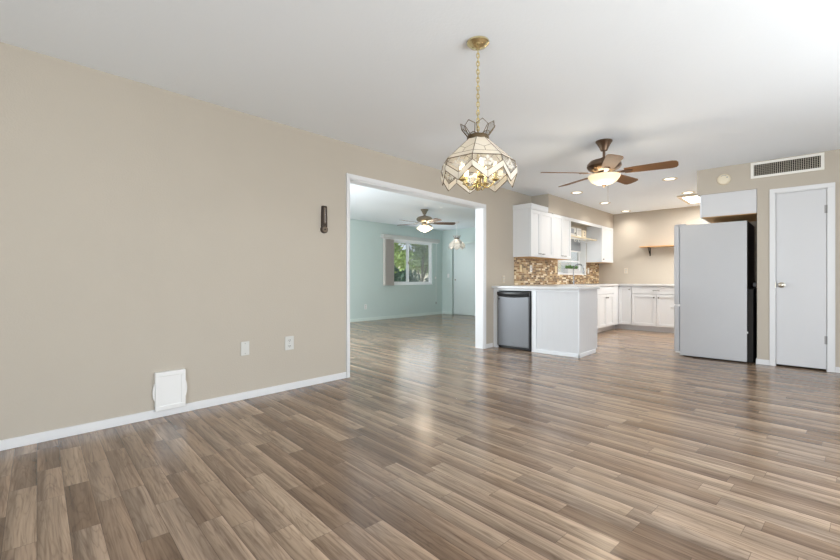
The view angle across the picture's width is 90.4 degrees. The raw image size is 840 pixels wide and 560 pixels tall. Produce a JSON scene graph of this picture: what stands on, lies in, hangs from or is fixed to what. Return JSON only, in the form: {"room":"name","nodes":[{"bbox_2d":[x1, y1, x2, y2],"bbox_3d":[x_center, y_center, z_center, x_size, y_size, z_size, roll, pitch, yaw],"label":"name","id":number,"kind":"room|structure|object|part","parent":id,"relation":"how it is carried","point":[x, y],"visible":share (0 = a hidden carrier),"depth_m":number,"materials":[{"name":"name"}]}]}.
{"room":"empty dining room","nodes":[
{"label":"empty dining room","id":0,"kind":"room"},
{"bbox_2d":[0,42,598,439],"bbox_3d":[-0.193,-0.196,4.974,0.078,2.440,12.157,0,0,43],"label":"wall","id":1,"kind":"structure","parent":0,"point":[145,230],"depth_m":3.10,"materials":[{"name":"beige paint"}]},
{"bbox_2d":[152,368,186,411],"bbox_3d":[-1.874,0.830,3.129,0.034,0.284,0.228,0,0,43],"label":"pet door","id":2,"kind":"structure","parent":1,"relation":"in","point":[169,390],"depth_m":3.12,"materials":[{"name":"white plastic"}]},
{"bbox_2d":[0,372,345,450],"bbox_3d":[-2.555,0.993,2.427,0.012,0.062,5.209,0,0,43],"label":"baseboard","id":3,"kind":"structure","parent":1,"relation":"attached to","point":[5,444],"depth_m":3.02,"materials":[{"name":"white paint"}]},
{"bbox_2d":[241,341,248,355],"bbox_3d":[-1.490,0.592,3.553,0.008,0.117,0.073,0,0,43],"label":"wall plate","id":4,"kind":"object","parent":1,"relation":"attached to","point":[244,345],"visible":1,"depth_m":3.55,"materials":[{"name":"grey plastic"}]},
{"bbox_2d":[285,336,293,349],"bbox_3d":[-1.206,0.592,3.852,0.009,0.125,0.088,0,0,43],"label":"wall outlet","id":5,"kind":"object","parent":1,"relation":"attached to","point":[289,340],"visible":1,"depth_m":3.85,"materials":[{"name":"grey plastic"}]},
{"bbox_2d":[320,206,327,232],"bbox_3d":[-0.942,-0.586,4.113,0.033,0.270,0.074,0,0,43],"label":"thermometer","id":6,"kind":"object","parent":1,"relation":"attached to","point":[323,229],"visible":1,"depth_m":4.10,"materials":[{"name":"brown wood"}]},
{"bbox_2d":[346,173,485,377],"bbox_3d":[0.053,-0.037,5.276,0.161,2.122,2.514,0,0,43],"label":"trim","id":7,"kind":"structure","parent":1,"relation":"attached to","point":[480,209],"depth_m":5.68,"materials":[{"name":"white paint"}]},
{"bbox_2d":[486,343,492,347],"bbox_3d":[1.029,0.993,6.211,0.012,0.062,0.186,0,0,43],"label":"baseboard","id":8,"kind":"structure","parent":1,"relation":"attached to","point":[489,345],"depth_m":6.21,"materials":[{"name":"white paint"}]},
{"bbox_2d":[513,203,552,258],"bbox_3d":[1.879,-0.765,6.859,0.352,0.835,0.767,0,0,43],"label":"upper cabinet","id":9,"kind":"object","parent":1,"relation":"attached to","point":[532,223],"visible":1,"depth_m":6.65,"materials":[{"name":"white paint"}]},
{"bbox_3d":[1.832,-0.723,6.615,0.019,0.736,0.319,0,0,43],"label":"door","id":10,"kind":"part","parent":9,"relation":"part of","materials":[{"name":"white paint"}]},
{"bbox_3d":[2.091,-0.723,6.889,0.019,0.736,0.424,0,0,43],"label":"door","id":11,"kind":"part","parent":9,"relation":"part of","materials":[{"name":"white paint"}]},
{"bbox_2d":[543,214,570,259],"bbox_3d":[2.390,-0.728,7.398,0.352,0.760,0.715,0,0,43],"label":"upper cabinet","id":12,"kind":"object","parent":1,"relation":"attached to","point":[561,224],"visible":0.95,"depth_m":7.30,"materials":[{"name":"white paint"}]},
{"bbox_3d":[2.372,-0.730,7.186,0.019,0.750,0.377,0,0,43],"label":"door","id":13,"kind":"part","parent":12,"relation":"part of","materials":[{"name":"white paint"}]},
{"bbox_3d":[2.618,-0.730,7.446,0.019,0.750,0.326,0,0,43],"label":"door","id":14,"kind":"part","parent":12,"relation":"part of","materials":[{"name":"white paint"}]},
{"bbox_2d":[558,240,585,274],"bbox_3d":[2.998,-0.550,8.413,0.182,0.932,1.340,0,0,43],"label":"window","id":15,"kind":"structure","parent":1,"relation":"in","point":[576,258],"depth_m":8.84,"materials":[{"name":"glass"}]},
{"bbox_3d":[2.947,-0.246,8.462,0.005,0.210,1.250,0,0,43],"label":"pane","id":16,"kind":"part","parent":15,"relation":"part of","materials":[{"name":"clear glass"}]},
{"bbox_3d":[2.949,-0.366,8.460,0.038,0.030,1.260,0,0,43],"label":"meeting rail","id":17,"kind":"part","parent":15,"relation":"part of","materials":[{"name":"white plastic"}]},
{"bbox_2d":[563,265,579,273],"bbox_3d":[3.084,-0.199,8.476,0.096,0.182,0.588,0,0,43],"label":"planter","id":18,"kind":"object","parent":15,"relation":"on","point":[569,269],"visible":0.9,"depth_m":8.39,"materials":[{"name":"ceramic"}]},
{"bbox_3d":[2.947,-0.676,8.462,0.005,0.590,1.250,0,0,43],"label":"pane","id":19,"kind":"part","parent":15,"relation":"part of","materials":[{"name":"clear glass"}]},
{"bbox_2d":[571,239,580,252],"bbox_3d":[2.992,-0.779,8.419,0.049,0.437,1.308,0,0,43],"label":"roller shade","id":20,"kind":"object","parent":15,"relation":"attached to","point":[575,246],"visible":0.3,"depth_m":8.72,"materials":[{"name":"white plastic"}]},
{"bbox_2d":[586,226,612,262],"bbox_3d":[3.900,-0.728,8.995,0.348,0.760,0.685,0,0,43],"label":"upper cabinet","id":21,"kind":"object","parent":1,"relation":"attached to","point":[601,250],"visible":0.99,"depth_m":8.79,"materials":[{"name":"white paint"}]},
{"bbox_2d":[571,235,596,240],"bbox_3d":[3.110,-0.810,8.241,0.209,0.022,1.494,0,0,43],"label":"shelf","id":22,"kind":"object","parent":21,"relation":"attached to","point":[572,236],"visible":0.44,"depth_m":8.23,"materials":[{"name":"beige laminate"}]},
{"bbox_2d":[571,227,575,235],"bbox_3d":[2.834,-0.906,7.956,0.133,0.170,0.450,0,0,43],"label":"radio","id":23,"kind":"object","parent":22,"relation":"on","point":[573,230],"visible":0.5,"depth_m":7.98,"materials":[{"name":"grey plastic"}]},
{"bbox_2d":[576,228,580,236],"bbox_3d":[3.089,-0.908,8.224,0.113,0.175,0.210,0,0,43],"label":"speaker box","id":24,"kind":"object","parent":22,"relation":"on","point":[578,230],"visible":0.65,"depth_m":8.16,"materials":[{"name":"white plastic"}]},
{"bbox_2d":[573,237,591,243],"bbox_3d":[3.262,-0.760,8.343,0.062,0.077,0.900,0,0,43],"label":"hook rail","id":25,"kind":"object","parent":22,"relation":"attached to","point":[573,237],"visible":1,"depth_m":8.32,"materials":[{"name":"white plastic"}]},
{"bbox_2d":[581,230,585,237],"bbox_3d":[3.268,-0.901,8.406,0.104,0.160,0.180,0,0,43],"label":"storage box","id":26,"kind":"object","parent":22,"relation":"on","point":[583,232],"visible":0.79,"depth_m":8.34,"materials":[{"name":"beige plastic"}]},
{"bbox_3d":[3.997,-0.730,8.901,0.019,0.750,0.675,0,0,43],"label":"door","id":27,"kind":"part","parent":21,"relation":"part of","materials":[{"name":"white paint"}]},
{"bbox_2d":[350,219,441,318],"bbox_3d":[-1.909,-0.196,9.646,0.120,2.440,7.580,0,0,43],"label":"wall","id":28,"kind":"structure","parent":0,"point":[367,287],"depth_m":10.52,"materials":[{"name":"teal paint"}]},
{"bbox_2d":[350,311,451,321],"bbox_3d":[-1.776,0.987,9.438,0.360,0.075,7.460,0,0,43],"label":"baseboard","id":29,"kind":"structure","parent":28,"relation":"attached to","point":[440,312],"depth_m":10.94,"materials":[{"name":"white wood"}]},
{"bbox_2d":[394,240,432,284],"bbox_3d":[-0.223,-0.438,11.403,0.112,1.197,1.590,0,0,43],"label":"window","id":30,"kind":"structure","parent":28,"relation":"in","point":[407,243],"depth_m":11.48,"materials":[{"name":"white plastic"}]},
{"bbox_3d":[-0.529,-0.444,11.079,0.030,1.125,0.640,0,0,43],"label":"sliding sash","id":31,"kind":"part","parent":30,"relation":"part of","materials":[{"name":"white plastic"}]},
{"bbox_2d":[381,234,439,303],"bbox_3d":[-0.210,-0.210,11.273,0.109,1.848,2.160,0,0,43],"label":"vertical blind","id":32,"kind":"object","parent":30,"relation":"attached to","point":[388,240],"visible":1,"depth_m":10.67,"materials":[{"name":"white plastic"}]},
{"bbox_3d":[-0.208,-1.027,11.271,0.035,0.022,2.100,0,0,43],"label":"head rail","id":33,"kind":"part","parent":32,"relation":"part of","materials":[{"name":"white plastic"}]},
{"bbox_3d":[-0.047,-0.444,11.636,0.028,1.125,0.950,0,0,43],"label":"fixed sash","id":34,"kind":"part","parent":30,"relation":"part of","materials":[{"name":"white plastic"}]},
{"bbox_2d":[0,314,839,559],"bbox_3d":[0.254,1.084,4.551,10.270,0.120,12.397,0,0,43],"label":"floor","id":35,"kind":"structure","parent":0,"point":[435,445],"depth_m":2.25,"materials":[{"name":"laminate"}]},
{"bbox_2d":[493,288,531,346],"bbox_3d":[1.557,0.582,6.313,0.634,0.884,0.632,0,0,43],"label":"filler panel","id":36,"kind":"object","parent":35,"relation":"on","point":[495,290],"visible":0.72,"depth_m":6.28,"materials":[{"name":"white paint"}]},
{"bbox_2d":[497,291,531,350],"bbox_3d":[1.537,0.605,6.235,0.540,0.838,0.593,0,0,43],"label":"refrigerator","id":37,"kind":"object","parent":35,"relation":"on","point":[514,308],"visible":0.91,"depth_m":6.01,"materials":[{"name":"silver metal"}]},
{"bbox_3d":[1.350,0.228,6.051,0.522,0.083,0.069,0,0,43],"label":"handle","id":38,"kind":"part","parent":37,"relation":"part of","materials":[{"name":"black plastic"}]},
{"bbox_2d":[532,289,596,357],"bbox_3d":[2.050,0.582,5.875,0.682,0.884,0.688,0,0,43],"label":"base cabinet","id":39,"kind":"object","parent":35,"relation":"on","point":[564,322],"visible":1,"depth_m":5.64,"materials":[{"name":"white paint"}]},
{"bbox_3d":[1.819,0.582,5.635,0.676,0.884,0.018,0,0,43],"label":"trim","id":40,"kind":"part","parent":39,"relation":"part of","materials":[{"name":"white paint"}]},
{"bbox_3d":[1.842,0.569,5.617,0.591,0.810,0.004,0,0,43],"label":"beadboard panel","id":41,"kind":"part","parent":39,"relation":"part of","materials":[{"name":"white paint"}]},
{"bbox_3d":[2.033,0.998,5.806,0.612,0.052,0.564,0,0,43],"label":"moulding","id":42,"kind":"part","parent":39,"relation":"part of","materials":[{"name":"white paint"}]},
{"bbox_3d":[2.277,0.569,5.638,0.004,0.810,0.620,0,0,43],"label":"panel","id":43,"kind":"part","parent":39,"relation":"part of","materials":[{"name":"white paint"}]},
{"bbox_2d":[597,289,598,328],"bbox_3d":[2.819,0.582,7.628,0.638,0.884,0.848,0,0,43],"label":"base cabinet","id":44,"kind":"object","parent":35,"relation":"on","point":[597,289],"visible":0.12,"depth_m":7.70,"materials":[{"name":"white paint"}]},
{"bbox_2d":[597,286,612,332],"bbox_3d":[3.376,0.582,8.216,0.638,0.884,0.768,0,0,43],"label":"base cabinet","id":45,"kind":"object","parent":35,"relation":"on","point":[605,294],"visible":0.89,"depth_m":8.02,"materials":[{"name":"white paint"}]},
{"bbox_3d":[3.447,0.607,7.884,0.019,0.619,0.378,0,0,43],"label":"door","id":46,"kind":"part","parent":45,"relation":"part of","materials":[{"name":"white paint"}]},
{"bbox_3d":[3.579,0.221,8.023,0.019,0.132,0.764,0,0,43],"label":"drawer","id":47,"kind":"part","parent":45,"relation":"part of","materials":[{"name":"white paint"}]},
{"bbox_3d":[3.711,0.607,8.163,0.019,0.619,0.378,0,0,43],"label":"door","id":48,"kind":"part","parent":45,"relation":"part of","materials":[{"name":"white paint"}]},
{"bbox_2d":[609,286,619,329],"bbox_3d":[3.900,0.582,8.546,0.268,0.884,0.428,0,0,43],"label":"cabinet filler","id":49,"kind":"object","parent":35,"relation":"on","point":[615,325],"visible":0.42,"depth_m":8.40,"materials":[{"name":"white paint"}]},
{"bbox_2d":[619,286,632,329],"bbox_3d":[4.326,0.582,8.618,0.248,0.884,0.632,0,0,43],"label":"base cabinet","id":50,"kind":"object","parent":35,"relation":"on","point":[625,292],"visible":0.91,"depth_m":8.41,"materials":[{"name":"white paint"}]},
{"bbox_2d":[632,286,673,332],"bbox_3d":[4.740,0.582,8.223,0.888,0.884,0.635,0,0,43],"label":"base cabinet","id":51,"kind":"object","parent":35,"relation":"on","point":[651,305],"visible":0.83,"depth_m":8.07,"materials":[{"name":"white paint"}]},
{"bbox_3d":[4.389,0.607,8.176,0.438,0.619,0.019,0,0,43],"label":"door","id":52,"kind":"part","parent":51,"relation":"part of","materials":[{"name":"white paint"}]},
{"bbox_3d":[4.551,0.221,8.024,0.884,0.132,0.019,0,0,43],"label":"drawer","id":53,"kind":"part","parent":51,"relation":"part of","materials":[{"name":"white paint"}]},
{"bbox_3d":[4.712,0.607,7.871,0.438,0.619,0.019,0,0,43],"label":"door","id":54,"kind":"part","parent":51,"relation":"part of","materials":[{"name":"white paint"}]},
{"bbox_2d":[670,221,756,362],"bbox_3d":[3.958,0.148,5.614,0.884,1.751,0.808,0,0,43],"label":"refrigerator","id":55,"kind":"object","parent":35,"relation":"on","point":[714,307],"visible":1,"depth_m":5.29,"materials":[{"name":"white metal"}]},
{"bbox_3d":[3.700,-0.184,5.861,0.057,1.047,0.804,0,0,43],"label":"door","id":56,"kind":"part","parent":55,"relation":"part of","materials":[{"name":"silver metal"}]},
{"bbox_3d":[3.700,0.658,5.861,0.057,0.612,0.804,0,0,43],"label":"freezer drawer","id":57,"kind":"part","parent":55,"relation":"part of","materials":[{"name":"white metal"}]},
{"bbox_3d":[3.988,1.016,5.588,0.655,0.016,0.760,0,0,43],"label":"frame","id":58,"kind":"part","parent":55,"relation":"part of","materials":[{"name":"black plastic"}]},
{"bbox_3d":[4.243,-0.294,5.347,0.005,0.826,0.792,0,0,43],"label":"panel","id":59,"kind":"part","parent":55,"relation":"part of","materials":[{"name":"metal"}]},
{"bbox_3d":[2.182,0.582,6.955,0.638,0.884,1.000,0,0,43],"label":"base cabinet","id":60,"kind":"object","parent":35,"relation":"on","visible":0},
{"bbox_2d":[491,284,673,289],"bbox_3d":[3.483,0.120,6.918,2.598,0.037,4.275,0,0,43],"label":"countertop","id":61,"kind":"structure","parent":60,"relation":"on","point":[554,286],"depth_m":6.11,"materials":[{"name":"stone"}]},
{"bbox_2d":[572,264,584,283],"bbox_3d":[3.109,-0.099,8.153,0.246,0.402,0.130,0,0,43],"label":"faucet","id":62,"kind":"object","parent":61,"relation":"on","point":[575,264],"visible":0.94,"depth_m":8.17,"materials":[{"name":"silver metal"}]},
{"bbox_2d":[0,0,839,230],"bbox_3d":[0.254,-1.486,4.551,10.270,0.140,12.397,0,0,43],"label":"ceiling","id":63,"kind":"structure","parent":0,"point":[696,84],"depth_m":2.86,"materials":[{"name":"white paint"}]},
{"bbox_2d":[400,209,454,236],"bbox_3d":[0.057,-1.131,8.472,1.234,0.570,1.198,0,0,43],"label":"ceiling fan","id":64,"kind":"object","parent":63,"relation":"hanging from","point":[424,219],"visible":1,"depth_m":8.44,"materials":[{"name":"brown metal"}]},
{"bbox_3d":[0.076,-1.030,8.387,0.129,0.131,0.125,0,0,43],"label":"lamp shade","id":65,"kind":"part","parent":64,"relation":"part of","materials":[{"name":"white glass"}]},
{"bbox_3d":[0.271,-1.138,8.121,0.146,0.039,0.450,0,0,-26],"label":"blade","id":66,"kind":"part","parent":64,"relation":"part of","materials":[{"name":"brown wood"}]},
{"bbox_3d":[0.503,-1.138,8.550,0.450,0.039,0.146,0,0,-8],"label":"blade","id":67,"kind":"part","parent":64,"relation":"part of","materials":[{"name":"brown wood"}]},
{"bbox_2d":[449,222,464,249],"bbox_3d":[0.915,-1.073,10.359,0.420,0.684,0.420,0,0,43],"label":"pendant lamp","id":68,"kind":"object","parent":63,"relation":"hanging from","point":[456,243],"visible":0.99,"depth_m":10.24,"materials":[{"name":"white glass"}]},
{"bbox_2d":[440,36,517,193],"bbox_3d":[0.346,-0.971,2.491,0.442,0.890,0.442,0,0,43],"label":"chandelier","id":69,"kind":"object","parent":63,"relation":"hanging from","point":[478,154],"visible":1,"depth_m":2.44,"materials":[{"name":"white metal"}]},
{"bbox_3d":[0.185,-0.643,2.619,0.015,0.092,0.173,0,0,38],"label":"skirt panel","id":70,"kind":"part","parent":69,"relation":"part of","materials":[{"name":"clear glass"}]},
{"bbox_3d":[0.253,-0.775,2.560,0.125,0.117,0.141,0,0,43],"label":"panel","id":71,"kind":"part","parent":69,"relation":"part of","materials":[{"name":"beige glass"}]},
{"bbox_2d":[451,157,466,167],"bbox_3d":[0.217,-0.655,2.329,0.112,0.062,0.009,0,0,38],"label":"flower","id":72,"kind":"object","parent":69,"relation":"on","point":[462,160],"depth_m":2.32,"materials":[{"name":"white glass"}]},
{"bbox_3d":[0.278,-0.775,2.398,0.141,0.117,0.125,0,0,43],"label":"panel","id":73,"kind":"part","parent":69,"relation":"part of","materials":[{"name":"beige glass"}]},
{"bbox_3d":[0.289,-0.563,2.471,0.093,0.049,0.011,0,0,-19],"label":"arm","id":74,"kind":"part","parent":69,"relation":"part of","materials":[{"name":"gold metal"}]},
{"bbox_2d":[468,174,475,182],"bbox_3d":[0.323,-0.655,2.698,0.112,0.062,0.009,0,0,-7],"label":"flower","id":75,"kind":"object","parent":69,"relation":"on","point":[469,175],"depth_m":2.70,"materials":[{"name":"white glass"}]},
{"bbox_3d":[0.333,-0.775,2.604,0.141,0.117,0.117,0,0,-7],"label":"panel","id":76,"kind":"part","parent":69,"relation":"part of","materials":[{"name":"beige glass"}]},
{"bbox_3d":[0.346,-0.681,2.491,0.060,0.310,0.060,0,0,43],"label":"stem","id":77,"kind":"part","parent":69,"relation":"part of","materials":[{"name":"gold metal"}]},
{"bbox_3d":[0.346,-1.116,2.491,0.017,0.523,0.017,0,0,43],"label":"chain","id":78,"kind":"part","parent":69,"relation":"part of","materials":[{"name":"gold metal"}]},
{"bbox_3d":[0.359,-0.775,2.379,0.141,0.117,0.117,0,0,-7],"label":"panel","id":79,"kind":"part","parent":69,"relation":"part of","materials":[{"name":"beige glass"}]},
{"bbox_2d":[478,154,495,164],"bbox_3d":[0.370,-0.655,2.285,0.112,0.062,0.009,0,0,-7],"label":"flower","id":80,"kind":"object","parent":69,"relation":"on","point":[487,156],"depth_m":2.28,"materials":[{"name":"white glass"}]},
{"bbox_3d":[0.405,-0.563,2.474,0.093,0.049,0.011,0,0,17],"label":"arm","id":81,"kind":"part","parent":69,"relation":"part of","materials":[{"name":"gold metal"}]},
{"bbox_3d":[0.414,-0.775,2.585,0.141,0.117,0.125,0,0,43],"label":"panel","id":82,"kind":"part","parent":69,"relation":"part of","materials":[{"name":"beige glass"}]},
{"bbox_3d":[0.440,-0.775,2.424,0.125,0.117,0.141,0,0,43],"label":"panel","id":83,"kind":"part","parent":69,"relation":"part of","materials":[{"name":"beige glass"}]},
{"bbox_3d":[0.507,-0.643,2.365,0.027,0.092,0.173,0,0,43],"label":"skirt panel","id":84,"kind":"part","parent":69,"relation":"part of","materials":[{"name":"clear glass"}]},
{"bbox_2d":[505,158,513,169],"bbox_3d":[0.509,-0.655,2.363,0.009,0.062,0.112,0,0,38],"label":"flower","id":85,"kind":"object","parent":69,"relation":"on","point":[509,162],"depth_m":2.36,"materials":[{"name":"white glass"}]},
{"bbox_2d":[531,194,612,227],"bbox_3d":[3.073,-1.264,8.148,0.315,0.305,3.057,0,0,43],"label":"soffit","id":86,"kind":"structure","parent":63,"relation":"attached to","point":[556,205],"depth_m":7.68,"materials":[{"name":"beige paint"}]},
{"bbox_2d":[571,218,601,227],"bbox_3d":[3.245,-1.080,8.112,0.022,0.058,1.494,0,0,43],"label":"valance board","id":87,"kind":"object","parent":86,"relation":"attached to","point":[572,219],"visible":1,"depth_m":8.04,"materials":[{"name":"white paint"}]},
{"bbox_2d":[541,138,678,187],"bbox_3d":[1.925,-1.085,4.284,1.243,0.662,1.237,0,0,43],"label":"ceiling fan","id":88,"kind":"object","parent":63,"relation":"hanging from","point":[602,169],"visible":1,"depth_m":4.18,"materials":[{"name":"brown wood"}]},
{"bbox_3d":[1.468,-1.086,4.260,0.460,0.039,0.146,0,0,-3],"label":"blade","id":89,"kind":"part","parent":88,"relation":"part of","materials":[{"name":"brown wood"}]},
{"bbox_3d":[1.741,-1.086,4.672,0.146,0.039,0.460,0,0,-21],"label":"blade","id":90,"kind":"part","parent":88,"relation":"part of","materials":[{"name":"brown wood"}]},
{"bbox_3d":[1.888,-1.014,4.279,0.310,0.097,0.310,0,0,43],"label":"lamp shade","id":91,"kind":"part","parent":88,"relation":"part of","materials":[{"name":"white glass"}]},
{"bbox_3d":[1.776,-1.086,3.874,0.146,0.039,0.460,0,0,15],"label":"blade","id":92,"kind":"part","parent":88,"relation":"part of","materials":[{"name":"brown wood"}]},
{"bbox_3d":[2.032,-1.079,4.182,0.177,0.019,0.060,0,0,33],"label":"blade arm","id":93,"kind":"part","parent":88,"relation":"part of","materials":[{"name":"brown metal"}]},
{"bbox_3d":[2.216,-1.086,4.541,0.460,0.039,0.146,0,0,-39],"label":"blade","id":94,"kind":"part","parent":88,"relation":"part of","materials":[{"name":"brown wood"}]},
{"bbox_3d":[2.239,-1.086,4.048,0.460,0.039,0.146,0,0,33],"label":"blade","id":95,"kind":"part","parent":88,"relation":"part of","materials":[{"name":"brown wood"}]},
{"bbox_2d":[662,177,677,180],"bbox_3d":[3.533,-1.412,5.896,0.196,0.006,0.196,0,0,43],"label":"recessed light","id":96,"kind":"object","parent":63,"relation":"in","point":[670,178],"visible":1,"depth_m":5.91,"materials":[{"name":"white plastic"}]},
{"bbox_2d":[677,194,699,203],"bbox_3d":[5.013,-1.401,7.125,0.900,0.030,0.900,0,0,43],"label":"ceiling light panel","id":97,"kind":"object","parent":63,"relation":"attached to","point":[692,198],"visible":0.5,"depth_m":7.23,"materials":[{"name":"white plastic"}]},
{"bbox_2d":[682,196,699,202],"bbox_3d":[5.013,-1.405,7.125,0.810,0.018,0.810,0,0,43],"label":"diffuser","id":98,"kind":"object","parent":97,"relation":"attached to","point":[689,199],"depth_m":7.32,"materials":[{"name":"white plastic"}]},
{"bbox_2d":[442,228,474,315],"bbox_3d":[1.999,-0.196,11.082,3.580,2.440,0.120,0,0,43],"label":"wall","id":99,"kind":"structure","parent":0,"point":[467,234],"depth_m":12.08,"materials":[{"name":"teal paint"}]},
{"bbox_2d":[454,243,474,315],"bbox_3d":[1.596,0.008,11.438,1.735,2.008,0.067,0,0,43],"label":"door","id":100,"kind":"structure","parent":99,"relation":"in","point":[464,260],"depth_m":11.75,"materials":[{"name":"white wood"}]},
{"bbox_2d":[599,206,707,323],"bbox_3d":[5.143,-0.196,8.374,3.290,2.440,0.120,0,0,43],"label":"wall","id":101,"kind":"structure","parent":0,"point":[633,230],"depth_m":8.70,"materials":[{"name":"beige paint"}]},
{"bbox_2d":[639,245,673,255],"bbox_3d":[5.022,-0.573,8.254,1.200,0.194,0.219,0,0,43],"label":"wall shelf","id":102,"kind":"object","parent":101,"relation":"attached to","point":[648,247],"visible":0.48,"depth_m":8.49,"materials":[{"name":"brown wood"}]},
{"bbox_2d":[750,221,756,287],"bbox_3d":[4.471,-0.034,5.875,0.572,2.115,0.020,0,0,43],"label":"wall","id":103,"kind":"structure","parent":0,"point":[754,223],"depth_m":5.73,"materials":[{"name":"beige paint"}]},
{"bbox_2d":[697,149,839,366],"bbox_3d":[5.849,-0.196,5.484,3.190,2.440,3.107,0,0,43],"label":"wall","id":104,"kind":"structure","parent":0,"point":[740,174],"depth_m":4.98,"materials":[{"name":"beige paint"}]},
{"bbox_2d":[717,174,730,184],"bbox_3d":[3.820,-1.254,5.244,0.140,0.140,0.033,0,0,43],"label":"smoke detector","id":105,"kind":"object","parent":104,"relation":"attached to","point":[723,179],"visible":1,"depth_m":5.23,"materials":[{"name":"beige plastic"}]},
{"bbox_2d":[700,189,756,222],"bbox_3d":[4.144,-0.941,5.559,0.606,0.294,0.879,0,0,43],"label":"upper cabinet","id":106,"kind":"object","parent":104,"relation":"attached to","point":[736,205],"visible":0.9,"depth_m":5.26,"materials":[{"name":"white paint"}]},
{"bbox_3d":[3.801,-0.940,5.582,0.019,0.291,0.431,0,0,43],"label":"door","id":107,"kind":"part","parent":106,"relation":"part of","materials":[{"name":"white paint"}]},
{"bbox_2d":[753,282,756,357],"bbox_3d":[4.120,0.526,5.123,0.046,0.973,0.105,0,0,43],"label":"plug","id":108,"kind":"object","parent":104,"relation":"attached to","point":[754,283],"visible":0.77,"depth_m":5.13,"materials":[{"name":"black plastic"}]},
{"bbox_3d":[4.139,0.548,5.135,0.060,0.928,0.013,0,0,-42],"label":"cord","id":109,"kind":"part","parent":108,"relation":"part of","materials":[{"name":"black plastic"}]},
{"bbox_2d":[751,152,824,178],"bbox_3d":[4.253,-1.310,4.847,0.645,0.192,0.012,0,0,43],"label":"air vent","id":110,"kind":"object","parent":104,"relation":"in","point":[811,162],"visible":1,"depth_m":4.83,"materials":[{"name":"white metal"}]},
{"bbox_2d":[756,358,839,372],"bbox_3d":[5.029,0.993,4.181,2.588,0.062,0.112,0,0,43],"label":"baseboard","id":111,"kind":"structure","parent":104,"relation":"attached to","point":[758,361],"depth_m":4.97,"materials":[{"name":"white paint"}]},
{"bbox_2d":[775,189,826,368],"bbox_3d":[4.338,0.000,4.754,0.448,2.004,0.109,0,0,43],"label":"door","id":112,"kind":"structure","parent":104,"relation":"in","point":[800,284],"depth_m":4.76,"materials":[{"name":"white paint"}]},
{"bbox_3d":[4.207,0.070,4.853,0.064,0.064,0.074,0,0,43],"label":"knob","id":113,"kind":"part","parent":112,"relation":"part of","materials":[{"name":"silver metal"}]},
{"bbox_2d":[769,182,834,372],"bbox_3d":[4.385,-0.018,4.796,0.554,2.085,0.126,0,0,43],"label":"trim","id":114,"kind":"structure","parent":104,"relation":"attached to","point":[830,187],"depth_m":4.68,"materials":[{"name":"white paint"}]},
{"label":"outside","id":115,"kind":"structure","parent":0,"visible":0},
{"bbox_3d":[0.837,1.239,7.471,46.000,0.170,52.000,0,0,43],"label":"ground","id":116,"kind":"structure","parent":115,"visible":0},
{"bbox_2d":[394,266,410,281],"bbox_3d":[-0.949,0.305,13.805,1.201,1.706,1.090,0,0,43],"label":"shrub","id":117,"kind":"object","parent":116,"relation":"on","point":[396,275],"visible":0.07,"depth_m":13.74,"materials":[{"name":"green plant"}]},
{"bbox_2d":[394,243,419,274],"bbox_3d":[-1.343,-0.774,17.145,2.448,3.862,2.421,0,0,43],"label":"tree","id":118,"kind":"object","parent":116,"relation":"on","point":[399,254],"visible":0.11,"depth_m":16.94,"materials":[{"name":"green plant"}]},
{"bbox_2d":[397,269,419,281],"bbox_3d":[-0.513,0.379,14.738,1.030,1.558,1.152,0,0,43],"label":"shrub","id":119,"kind":"object","parent":116,"relation":"on","point":[413,279],"visible":0.12,"depth_m":14.65,"materials":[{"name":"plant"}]},
{"bbox_2d":[398,267,427,281],"bbox_3d":[-1.796,0.214,23.740,0.200,1.880,28.000,0,0,43],"label":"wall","id":120,"kind":"structure","parent":116,"relation":"on","point":[426,276],"depth_m":25.72,"materials":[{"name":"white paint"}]},
{"bbox_2d":[400,243,427,281],"bbox_3d":[-0.044,-0.903,19.463,2.504,4.120,2.525,0,0,43],"label":"tree","id":121,"kind":"object","parent":116,"relation":"on","point":[422,250],"visible":0.19,"depth_m":19.38,"materials":[{"name":"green plant"}]}
]}

